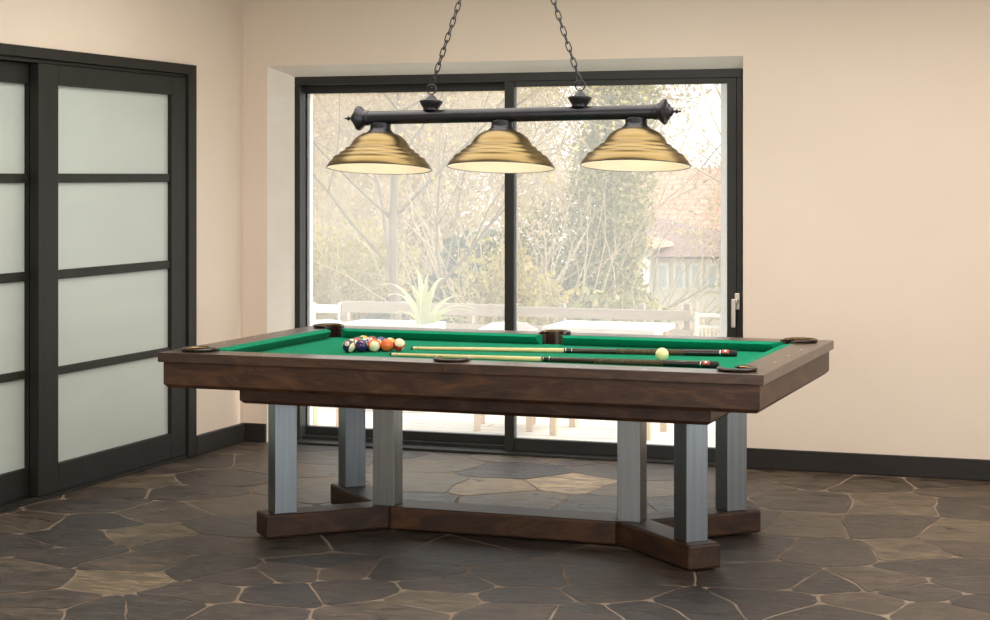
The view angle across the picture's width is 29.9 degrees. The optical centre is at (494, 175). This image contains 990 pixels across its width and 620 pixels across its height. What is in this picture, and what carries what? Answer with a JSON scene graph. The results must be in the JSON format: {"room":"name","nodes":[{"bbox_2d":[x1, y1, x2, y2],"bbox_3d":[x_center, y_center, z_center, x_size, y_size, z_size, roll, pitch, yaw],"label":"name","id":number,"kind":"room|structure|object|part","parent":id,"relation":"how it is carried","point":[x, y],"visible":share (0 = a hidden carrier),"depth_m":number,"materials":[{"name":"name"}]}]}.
{"room":"games hall","nodes":[
{"label":"games hall","id":0,"kind":"room"},
{"bbox_2d":[0,0,242,434],"bbox_3d":[-3.662,0.215,5.069,0.200,2.800,12.465,0,0,19],"label":"wall","id":1,"kind":"structure","parent":0,"point":[207,35],"depth_m":10.47,"materials":[{"name":"paint"}]},
{"bbox_2d":[0,61,29,503],"bbox_3d":[-2.482,0.502,8.298,0.050,2.081,1.580,0,0,19],"label":"door","id":2,"kind":"structure","parent":1,"relation":"in","point":[14,76],"depth_m":8.83,"materials":[{"name":"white glass"}]},
{"bbox_3d":[-2.481,-0.224,8.313,0.010,0.441,1.280,0,0,19],"label":"frosted pane","id":3,"kind":"part","parent":2,"relation":"part of","materials":[{"name":"white glass"}]},
{"bbox_3d":[-2.481,0.251,8.313,0.010,0.437,1.280,0,0,19],"label":"frosted pane","id":4,"kind":"part","parent":2,"relation":"part of","materials":[{"name":"white glass"}]},
{"bbox_3d":[-2.481,0.724,8.313,0.010,0.439,1.280,0,0,19],"label":"frosted pane","id":5,"kind":"part","parent":2,"relation":"part of","materials":[{"name":"white glass"}]},
{"bbox_3d":[-2.481,1.192,8.313,0.010,0.441,1.280,0,0,19],"label":"frosted pane","id":6,"kind":"part","parent":2,"relation":"part of","materials":[{"name":"white glass"}]},
{"bbox_3d":[-2.478,-0.488,8.312,0.050,0.099,1.270,0,0,19],"label":"rail","id":7,"kind":"part","parent":2,"relation":"part of","materials":[{"name":"black wood"}]},
{"bbox_3d":[-2.478,1.476,8.312,0.050,0.135,1.270,0,0,19],"label":"rail","id":8,"kind":"part","parent":2,"relation":"part of","materials":[{"name":"black wood"}]},
{"bbox_2d":[0,43,196,457],"bbox_3d":[-2.294,0.475,8.773,0.147,2.177,3.362,0,0,19],"label":"door frame","id":9,"kind":"structure","parent":1,"relation":"attached to","point":[8,52],"depth_m":10.25,"materials":[{"name":"black wood"}]},
{"bbox_2d":[30,63,185,496],"bbox_3d":[-1.973,0.502,9.570,0.050,2.081,1.441,0,0,19],"label":"door","id":10,"kind":"structure","parent":1,"relation":"in","point":[108,147],"depth_m":9.47,"materials":[{"name":"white glass"}]},
{"bbox_3d":[-1.974,-0.224,9.578,0.010,0.441,1.118,0,0,19],"label":"frosted pane","id":11,"kind":"part","parent":10,"relation":"part of","materials":[{"name":"white glass"}]},
{"bbox_3d":[-1.974,0.251,9.578,0.010,0.437,1.118,0,0,19],"label":"frosted pane","id":12,"kind":"part","parent":10,"relation":"part of","materials":[{"name":"white glass"}]},
{"bbox_3d":[-1.974,0.724,9.578,0.010,0.439,1.118,0,0,19],"label":"frosted pane","id":13,"kind":"part","parent":10,"relation":"part of","materials":[{"name":"white glass"}]},
{"bbox_3d":[-1.974,1.192,9.578,0.010,0.441,1.118,0,0,19],"label":"frosted pane","id":14,"kind":"part","parent":10,"relation":"part of","materials":[{"name":"white glass"}]},
{"bbox_3d":[-1.971,-0.488,9.576,0.050,0.099,1.108,0,0,19],"label":"rail","id":15,"kind":"part","parent":10,"relation":"part of","materials":[{"name":"black wood"}]},
{"bbox_3d":[-1.971,1.476,9.576,0.050,0.135,1.108,0,0,19],"label":"rail","id":16,"kind":"part","parent":10,"relation":"part of","materials":[{"name":"black wood"}]},
{"bbox_2d":[197,423,245,454],"bbox_3d":[-1.574,1.510,10.623,0.030,0.107,0.600,0,0,19],"label":"baseboard","id":17,"kind":"structure","parent":1,"relation":"attached to","point":[234,434],"depth_m":10.60,"materials":[{"name":"black wood"}]},
{"bbox_2d":[0,441,989,619],"bbox_3d":[-0.370,1.604,4.028,6.900,0.081,12.500,0,0,19],"label":"floor","id":18,"kind":"structure","parent":0,"point":[180,539],"depth_m":7.62,"materials":[{"name":"brown stone"}]},
{"bbox_2d":[0,454,186,512],"bbox_3d":[-2.297,1.555,8.778,0.137,0.020,3.170,0,0,19],"label":"door track","id":19,"kind":"object","parent":18,"relation":"on","point":[27,500],"visible":0.5,"depth_m":9.19,"materials":[{"name":"black metal"}]},
{"bbox_2d":[158,323,833,570],"bbox_3d":[0.055,1.147,8.068,2.574,0.833,1.546,0,0,20],"label":"pool table","id":20,"kind":"object","parent":18,"relation":"on","point":[285,370],"visible":1,"depth_m":7.79,"materials":[{"name":"brown wood"}]},
{"bbox_3d":[-1.086,0.765,8.483,0.145,0.040,1.543,0,0,20],"label":"rail","id":21,"kind":"part","parent":20,"relation":"part of","materials":[{"name":"green fabric"}]},
{"bbox_2d":[217,329,330,351],"bbox_3d":[-0.994,0.768,8.450,0.053,0.044,1.140,0,0,20],"label":"cushion","id":22,"kind":"object","parent":20,"relation":"on","point":[282,342],"depth_m":8.49,"materials":[{"name":"green fabric"}]},
{"bbox_3d":[-0.922,1.218,8.037,0.100,0.485,0.100,0,0,-25],"label":"leg","id":23,"kind":"part","parent":20,"relation":"part of","materials":[{"name":"metal"}]},
{"bbox_3d":[-0.788,0.765,7.632,1.286,0.040,0.150,0,0,20],"label":"rail","id":24,"kind":"part","parent":20,"relation":"part of","materials":[{"name":"brown wood"}]},
{"bbox_3d":[-0.724,1.509,8.130,0.630,0.100,0.150,0,0,-25],"label":"arm","id":25,"kind":"part","parent":20,"relation":"part of"},
{"bbox_2d":[342,340,354,352],"bbox_3d":[-0.651,0.761,8.240,0.057,0.057,0.057,0,0,38],"label":"ball","id":26,"kind":"object","parent":20,"relation":"on","point":[348,346],"visible":1,"depth_m":8.22,"materials":[{"name":"plastic"}]},
{"bbox_3d":[-0.674,1.218,8.719,0.100,0.485,0.100,0,0,-25],"label":"leg","id":27,"kind":"part","parent":20,"relation":"part of","materials":[{"name":"metal"}]},
{"bbox_3d":[-0.582,1.509,8.522,0.150,0.099,0.630,0,0,-25],"label":"arm","id":28,"kind":"part","parent":20,"relation":"part of"},
{"bbox_2d":[355,339,367,351],"bbox_3d":[-0.596,0.761,8.258,0.057,0.057,0.057,0,0,-40],"label":"ball","id":29,"kind":"object","parent":20,"relation":"on","point":[361,345],"visible":1,"depth_m":8.24,"materials":[{"name":"blue"}]},
{"bbox_2d":[368,339,379,351],"bbox_3d":[-0.541,0.761,8.276,0.057,0.057,0.057,0,0,41],"label":"ball","id":30,"kind":"object","parent":20,"relation":"on","point":[373,345],"visible":1,"depth_m":8.26,"materials":[{"name":"white plastic"}]},
{"bbox_2d":[380,339,392,351],"bbox_3d":[-0.486,0.761,8.293,0.057,0.057,0.057,0,0,-43],"label":"ball","id":31,"kind":"object","parent":20,"relation":"on","point":[386,345],"visible":1,"depth_m":8.27,"materials":[{"name":"orange plastic"}]},
{"bbox_3d":[-0.476,1.218,8.225,0.102,0.485,0.102,0,0,20],"label":"leg","id":32,"kind":"part","parent":20,"relation":"part of","materials":[{"name":"metal"}]},
{"bbox_2d":[393,338,404,350],"bbox_3d":[-0.430,0.761,8.311,0.057,0.057,0.057,0,0,-44],"label":"ball","id":33,"kind":"object","parent":20,"relation":"on","point":[398,344],"visible":1,"depth_m":8.29,"materials":[{"name":"white plastic"}]},
{"bbox_2d":[341,328,541,343],"bbox_3d":[-0.274,0.768,8.823,1.035,0.044,0.053,0,0,20],"label":"cushion","id":34,"kind":"object","parent":20,"relation":"on","point":[346,333],"depth_m":8.80,"materials":[{"name":"green fabric"}]},
{"bbox_3d":[-0.310,0.765,8.944,1.286,0.040,0.150,0,0,20],"label":"rail","id":35,"kind":"part","parent":20,"relation":"part of","materials":[{"name":"green fabric"}]},
{"bbox_3d":[0.055,0.935,8.068,2.058,0.084,1.060,0,0,20],"label":"under frame","id":36,"kind":"part","parent":20,"relation":"part of","materials":[{"name":"brown wood"}]},
{"bbox_2d":[389,353,718,368],"bbox_3d":[0.227,0.778,7.826,1.470,0.030,0.030,0,0,21],"label":"stick","id":37,"kind":"object","parent":20,"relation":"on","point":[667,363],"visible":0.96,"depth_m":7.75,"materials":[{"name":"brown wood"}]},
{"bbox_2d":[411,347,736,356],"bbox_3d":[0.337,0.778,8.218,1.470,0.030,0.030,0,0,13],"label":"stick","id":38,"kind":"object","parent":20,"relation":"on","point":[686,352],"visible":0.99,"depth_m":8.18,"materials":[{"name":"brown wood"}]},
{"bbox_3d":[0.421,0.765,7.192,1.286,0.040,0.150,0,0,20],"label":"rail","id":39,"kind":"part","parent":20,"relation":"part of","materials":[{"name":"brown wood"}]},
{"bbox_3d":[0.580,1.218,7.841,0.102,0.485,0.102,0,0,20],"label":"leg","id":40,"kind":"part","parent":20,"relation":"part of","materials":[{"name":"metal"}]},
{"bbox_2d":[655,348,668,359],"bbox_3d":[0.710,0.761,7.868,0.057,0.057,0.057,0,0,19],"label":"cue ball","id":41,"kind":"object","parent":20,"relation":"on","point":[661,353],"visible":0.93,"depth_m":7.85,"materials":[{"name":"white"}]},
{"bbox_3d":[0.695,1.509,7.609,0.150,0.100,0.642,0,0,-25],"label":"arm","id":42,"kind":"part","parent":20,"relation":"part of"},
{"bbox_2d":[563,335,782,350],"bbox_3d":[0.793,0.768,8.435,1.035,0.044,0.053,0,0,20],"label":"cushion","id":43,"kind":"object","parent":20,"relation":"on","point":[630,342],"depth_m":8.44,"materials":[{"name":"green fabric"}]},
{"bbox_3d":[0.784,1.218,7.417,0.100,0.485,0.100,0,0,-25],"label":"leg","id":44,"kind":"part","parent":20,"relation":"part of","materials":[{"name":"metal"}]},
{"bbox_3d":[0.898,0.765,8.504,1.286,0.040,0.150,0,0,20],"label":"rail","id":45,"kind":"part","parent":20,"relation":"part of","materials":[{"name":"green fabric"}]},
{"bbox_3d":[0.840,1.509,8.009,0.642,0.099,0.150,0,0,-25],"label":"arm","id":46,"kind":"part","parent":20,"relation":"part of"},
{"bbox_3d":[1.032,1.218,8.098,0.100,0.485,0.100,0,0,-25],"label":"leg","id":47,"kind":"part","parent":20,"relation":"part of","materials":[{"name":"metal"}]},
{"bbox_2d":[730,343,792,367],"bbox_3d":[1.104,0.768,7.686,0.053,0.044,1.140,0,0,20],"label":"cushion","id":48,"kind":"object","parent":20,"relation":"on","point":[776,350],"depth_m":7.65,"materials":[{"name":"green fabric"}]},
{"bbox_3d":[1.196,0.765,7.653,0.145,0.040,1.543,0,0,20],"label":"rail","id":49,"kind":"part","parent":20,"relation":"part of","materials":[{"name":"brown wood"}]},
{"bbox_2d":[243,0,989,459],"bbox_3d":[1.750,0.215,9.943,7.150,2.800,0.335,0,0,19],"label":"wall","id":50,"kind":"structure","parent":0,"point":[866,123],"depth_m":9.79,"materials":[{"name":"paint"}]},
{"bbox_2d":[246,423,265,441],"bbox_3d":[-1.402,1.510,10.870,0.128,0.107,0.020,0,0,19],"label":"baseboard","id":51,"kind":"structure","parent":50,"relation":"attached to","point":[255,432],"depth_m":10.86,"materials":[{"name":"black wood"}]},
{"bbox_2d":[295,68,742,465],"bbox_3d":[0.085,0.494,10.457,2.664,2.142,0.235,0,0,19],"label":"window","id":52,"kind":"structure","parent":50,"relation":"in","point":[509,443],"depth_m":10.43,"materials":[{"name":"metal"}]},
{"bbox_3d":[-0.511,0.501,10.751,1.304,2.058,0.050,0,0,19],"label":"fixed sash","id":53,"kind":"part","parent":52,"relation":"part of","materials":[{"name":"glass"}]},
{"bbox_3d":[0.686,0.511,10.238,1.324,2.079,0.057,0,0,19],"label":"sliding sash","id":54,"kind":"part","parent":52,"relation":"part of","materials":[{"name":"metal"}]},
{"bbox_3d":[1.283,0.743,9.963,0.023,0.154,0.016,0,0,19],"label":"lever","id":55,"kind":"part","parent":52,"relation":"part of","materials":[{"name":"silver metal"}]},
{"bbox_3d":[1.303,0.681,9.980,0.027,0.089,0.037,0,0,19],"label":"handle","id":56,"kind":"part","parent":52,"relation":"part of","materials":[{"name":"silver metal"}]},
{"bbox_2d":[747,448,989,480],"bbox_3d":[3.123,1.510,9.268,3.811,0.107,0.020,0,0,19],"label":"baseboard","id":57,"kind":"structure","parent":50,"relation":"attached to","point":[758,458],"depth_m":9.67,"materials":[{"name":"black wood"}]},
{"bbox_3d":[-0.321,-1.235,4.091,7.150,0.100,12.950,0,0,19],"label":"ceiling","id":58,"kind":"structure","parent":0,"visible":0},
{"bbox_2d":[326,0,690,174],"bbox_3d":[0.040,-0.594,8.048,1.648,1.182,0.468,0,0,19],"label":"lamp","id":59,"kind":"object","parent":58,"relation":"hanging from","point":[633,147],"visible":1,"depth_m":8.02,"materials":[{"name":"black metal"}]},
{"bbox_3d":[-0.153,-0.774,8.149,0.297,0.779,0.026,0,0,22],"label":"chain","id":60,"kind":"part","parent":59,"relation":"part of","materials":[{"name":"black metal"}]},
{"bbox_3d":[0.249,-0.777,8.006,0.266,0.771,0.026,0,0,17],"label":"chain","id":61,"kind":"part","parent":59,"relation":"part of","materials":[{"name":"black metal"}]},
{"label":"outside","id":62,"kind":"structure","parent":0,"visible":0},
{"bbox_3d":[-0.783,3.340,35.680,60.000,2.548,38.500,0,0,19],"label":"garden","id":63,"kind":"object","parent":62,"visible":0},
{"bbox_2d":[313,74,500,318],"bbox_3d":[-2.103,0.074,29.244,5.706,7.546,8.578,0,0,-15],"label":"tree","id":64,"kind":"object","parent":63,"relation":"on","point":[389,95],"visible":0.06,"depth_m":28.90,"materials":[{"name":"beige plant"}]},
{"bbox_2d":[313,149,504,320],"bbox_3d":[-2.060,1.495,21.797,4.852,3.604,4.745,0,0,-3],"label":"shrub","id":65,"kind":"object","parent":63,"relation":"on","point":[337,261],"visible":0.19,"depth_m":21.29,"materials":[{"name":"yellow plant"}]},
{"bbox_2d":[314,94,537,234],"bbox_3d":[-2.794,-0.148,36.801,8.060,8.777,7.259,0,0,-37],"label":"tree","id":66,"kind":"object","parent":63,"relation":"on","point":[318,94],"visible":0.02,"depth_m":36.17,"materials":[{"name":"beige plant"}]},
{"bbox_2d":[313,97,556,313],"bbox_3d":[-3.038,1.473,36.004,9.211,6.705,12.362,0,0,-29],"label":"thicket","id":67,"kind":"object","parent":63,"relation":"on","point":[451,221],"visible":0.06,"depth_m":35.01,"materials":[{"name":"beige plant"}]},
{"bbox_2d":[337,229,553,322],"bbox_3d":[-0.776,1.861,20.195,2.902,2.577,1.560,0,0,11],"label":"bush","id":68,"kind":"object","parent":63,"relation":"on","point":[382,316],"visible":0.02,"depth_m":19.80,"materials":[{"name":"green plant"}]},
{"bbox_2d":[313,73,588,274],"bbox_3d":[-1.387,0.448,26.953,6.270,6.644,6.405,0,0,13],"label":"tree","id":69,"kind":"object","parent":63,"relation":"on","point":[329,121],"visible":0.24,"depth_m":26.32,"materials":[{"name":"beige plant"}]},
{"bbox_2d":[313,72,594,289],"bbox_3d":[-1.126,0.284,31.548,6.930,7.446,5.785,0,0,-5],"label":"tree","id":70,"kind":"object","parent":63,"relation":"on","point":[519,90],"visible":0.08,"depth_m":30.71,"materials":[{"name":"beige plant"}]},
{"bbox_2d":[313,86,662,288],"bbox_3d":[-0.630,0.358,34.169,7.251,7.651,7.768,0,0,-12],"label":"tree","id":71,"kind":"object","parent":63,"relation":"on","point":[570,131],"visible":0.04,"depth_m":33.97,"materials":[{"name":"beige plant"}]},
{"bbox_2d":[313,69,701,319],"bbox_3d":[-0.114,-0.399,18.254,7.135,5.873,6.496,0,0,19],"label":"tree","id":72,"kind":"object","parent":63,"relation":"on","point":[391,238],"visible":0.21,"depth_m":17.83,"materials":[{"name":"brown plant"}]},
{"bbox_2d":[313,167,719,325],"bbox_3d":[0.628,1.419,19.091,4.709,3.086,3.935,0,0,30],"label":"shrub","id":73,"kind":"object","parent":63,"relation":"on","point":[528,294],"visible":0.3,"depth_m":19.15,"materials":[{"name":"yellow plant"}]},
{"bbox_2d":[388,70,720,333],"bbox_3d":[1.186,0.348,20.338,4.344,5.590,3.968,0,0,-19],"label":"tree","id":74,"kind":"object","parent":63,"relation":"on","point":[616,189],"visible":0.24,"depth_m":20.29,"materials":[{"name":"green plant"}]},
{"bbox_2d":[417,73,720,319],"bbox_3d":[1.430,0.354,21.145,4.674,5.532,4.480,0,0,-26],"label":"tree","id":75,"kind":"object","parent":63,"relation":"on","point":[495,93],"visible":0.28,"depth_m":20.72,"materials":[{"name":"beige plant"}]},
{"bbox_2d":[436,84,720,182],"bbox_3d":[3.453,-1.249,18.631,7.572,8.205,8.769,0,0,-22],"label":"tree","id":76,"kind":"object","parent":63,"relation":"on","point":[531,130],"visible":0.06,"depth_m":19.82,"materials":[{"name":"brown plant"}]},
{"bbox_2d":[525,276,670,324],"bbox_3d":[1.114,1.888,18.407,1.743,1.740,1.910,0,0,1],"label":"shrub","id":77,"kind":"object","parent":63,"relation":"on","point":[597,295],"visible":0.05,"depth_m":18.26,"materials":[{"name":"green plant"}]},
{"bbox_2d":[615,291,719,336],"bbox_3d":[1.915,1.798,17.073,2.208,1.442,1.953,0,0,44],"label":"shrub","id":78,"kind":"object","parent":63,"relation":"on","point":[704,307],"visible":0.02,"depth_m":17.02,"materials":[{"name":"green plant"}]},
{"bbox_2d":[621,168,720,336],"bbox_3d":[3.851,1.882,33.403,4.262,4.044,12.700,0,0,19],"label":"house","id":79,"kind":"structure","parent":63,"relation":"on","point":[666,255],"depth_m":28.20,"materials":[{"name":"ceramic"}]},
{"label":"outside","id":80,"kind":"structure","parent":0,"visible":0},
{"bbox_2d":[317,407,714,446],"bbox_3d":[-0.783,1.740,13.202,13.000,0.150,4.080,0,0,19],"label":"terrace","id":81,"kind":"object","parent":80,"point":[586,429],"depth_m":12.32,"materials":[{"name":"white concrete"}]},
{"bbox_2d":[313,302,341,320],"bbox_3d":[-1.432,1.358,15.306,0.371,0.614,0.085,0,0,19],"label":"fence","id":82,"kind":"object","parent":81,"relation":"on","point":[317,308],"visible":0.25,"depth_m":15.25,"materials":[{"name":"white wood"}]},
{"bbox_3d":[-1.276,1.358,15.270,0.025,0.614,0.050,0,0,19],"label":"post","id":83,"kind":"part","parent":82,"relation":"part of","materials":[{"name":"white wood"}]},
{"bbox_2d":[313,319,342,425],"bbox_3d":[-1.226,1.315,12.231,0.380,0.699,0.455,0,0,28],"label":"patio chair","id":84,"kind":"object","parent":81,"relation":"on","point":[320,320],"visible":0.02,"depth_m":12.25,"materials":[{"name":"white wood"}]},
{"bbox_3d":[-1.178,1.494,11.982,0.040,0.339,0.040,0,0,28],"label":"leg","id":85,"kind":"part","parent":84,"relation":"part of","materials":[{"name":"brown wood"}]},
{"bbox_3d":[-1.146,1.135,12.381,0.380,0.340,0.115,0,0,28],"label":"backrest","id":86,"kind":"part","parent":84,"relation":"part of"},
{"bbox_3d":[-1.028,1.494,12.264,0.040,0.339,0.040,0,0,28],"label":"leg","id":87,"kind":"part","parent":84,"relation":"part of","materials":[{"name":"brown wood"}]},
{"bbox_2d":[343,319,445,412],"bbox_3d":[-0.724,1.357,13.223,0.649,0.614,0.400,0,0,19],"label":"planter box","id":88,"kind":"object","parent":81,"relation":"on","point":[363,322],"visible":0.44,"depth_m":13.14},
{"bbox_2d":[381,271,476,324],"bbox_3d":[-0.478,0.885,13.128,0.741,0.431,0.236,0,0,19],"label":"plant","id":89,"kind":"object","parent":88,"relation":"in","point":[423,316],"visible":0.88,"depth_m":13.13,"materials":[{"name":"green plant"}]},
{"bbox_2d":[474,322,537,431],"bbox_3d":[0.072,1.325,12.259,0.400,0.679,0.475,0,0,5],"label":"patio chair","id":90,"kind":"object","parent":81,"relation":"on","point":[479,419],"visible":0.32,"depth_m":12.41,"materials":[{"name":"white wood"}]},
{"bbox_3d":[-0.116,1.494,12.067,0.040,0.339,0.040,0,0,5],"label":"leg","id":91,"kind":"part","parent":90,"relation":"part of","materials":[{"name":"brown wood"}]},
{"bbox_3d":[-0.085,1.494,12.406,0.040,0.339,0.040,0,0,5],"label":"leg","id":92,"kind":"part","parent":90,"relation":"part of","materials":[{"name":"brown wood"}]},
{"bbox_3d":[0.088,1.145,12.438,0.400,0.320,0.115,0,0,5],"label":"backrest","id":93,"kind":"part","parent":90,"relation":"part of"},
{"bbox_3d":[0.223,1.494,12.037,0.040,0.339,0.040,0,0,5],"label":"leg","id":94,"kind":"part","parent":90,"relation":"part of","materials":[{"name":"brown wood"}]},
{"bbox_2d":[341,301,692,335],"bbox_3d":[0.130,1.328,14.756,2.958,0.674,0.110,0,0,19],"label":"fence","id":95,"kind":"object","parent":81,"relation":"on","point":[561,312],"visible":0.46,"depth_m":14.64,"materials":[{"name":"white wood"}]},
{"bbox_3d":[-1.230,1.361,15.264,0.054,0.608,0.060,0,0,19],"label":"post","id":96,"kind":"part","parent":95,"relation":"part of","materials":[{"name":"white wood"}]},
{"bbox_3d":[-0.557,1.078,14.968,1.468,0.092,0.050,0,0,19],"label":"rail","id":97,"kind":"part","parent":95,"relation":"part of","materials":[{"name":"wood"}]},
{"bbox_3d":[-0.198,1.349,14.899,0.051,0.633,0.060,0,0,19],"label":"post","id":98,"kind":"part","parent":95,"relation":"part of","materials":[{"name":"wood"}]},
{"bbox_3d":[0.133,1.251,14.723,2.931,0.123,0.040,0,0,19],"label":"rail","id":99,"kind":"part","parent":95,"relation":"part of","materials":[{"name":"white wood"}]},
{"bbox_3d":[0.530,1.340,14.641,0.050,0.651,0.060,0,0,19],"label":"post","id":100,"kind":"part","parent":95,"relation":"part of","materials":[{"name":"wood"}]},
{"bbox_3d":[0.797,1.082,14.488,1.522,0.077,0.050,0,0,19],"label":"rail","id":101,"kind":"part","parent":95,"relation":"part of","materials":[{"name":"wood"}]},
{"bbox_3d":[1.144,1.332,14.424,0.048,0.666,0.060,0,0,19],"label":"post","id":102,"kind":"part","parent":95,"relation":"part of","materials":[{"name":"wood"}]},
{"bbox_3d":[1.488,1.328,14.302,0.047,0.674,0.060,0,0,19],"label":"post","id":103,"kind":"part","parent":95,"relation":"part of","materials":[{"name":"white wood"}]},
{"bbox_2d":[695,313,720,336],"bbox_3d":[1.643,1.359,14.189,0.219,0.612,0.050,0,0,19],"label":"gate","id":104,"kind":"object","parent":95,"relation":"attached to","point":[697,315],"visible":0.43,"depth_m":14.19,"materials":[{"name":"white wood"}]},
{"bbox_3d":[1.551,1.361,14.221,0.024,0.607,0.050,0,0,19],"label":"post","id":105,"kind":"part","parent":104,"relation":"part of","materials":[{"name":"white wood"}]},
{"bbox_3d":[1.643,1.163,14.189,0.195,0.021,0.030,0,0,19],"label":"rail","id":106,"kind":"part","parent":104,"relation":"part of","materials":[{"name":"white wood"}]},
{"bbox_3d":[1.643,1.075,14.189,0.195,0.028,0.030,0,0,19],"label":"rail","id":107,"kind":"part","parent":104,"relation":"part of","materials":[{"name":"white wood"}]},
{"bbox_2d":[542,320,674,439],"bbox_3d":[0.738,1.315,11.953,0.740,0.699,0.540,0,0,19],"label":"patio table","id":108,"kind":"object","parent":81,"relation":"on","point":[609,327],"visible":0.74,"depth_m":11.81,"materials":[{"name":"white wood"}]},
{"bbox_3d":[0.375,1.332,11.858,0.045,0.664,0.045,0,0,19],"label":"leg","id":109,"kind":"part","parent":108,"relation":"part of","materials":[{"name":"brown wood"}]},
{"bbox_3d":[0.515,1.332,12.254,0.045,0.664,0.045,0,0,19],"label":"leg","id":110,"kind":"part","parent":108,"relation":"part of","materials":[{"name":"brown wood"}]},
{"bbox_3d":[0.960,1.332,11.652,0.045,0.664,0.045,0,0,19],"label":"leg","id":111,"kind":"part","parent":108,"relation":"part of","materials":[{"name":"brown wood"}]},
{"bbox_3d":[1.100,1.332,12.047,0.045,0.664,0.045,0,0,19],"label":"leg","id":112,"kind":"part","parent":108,"relation":"part of","materials":[{"name":"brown wood"}]}
]}

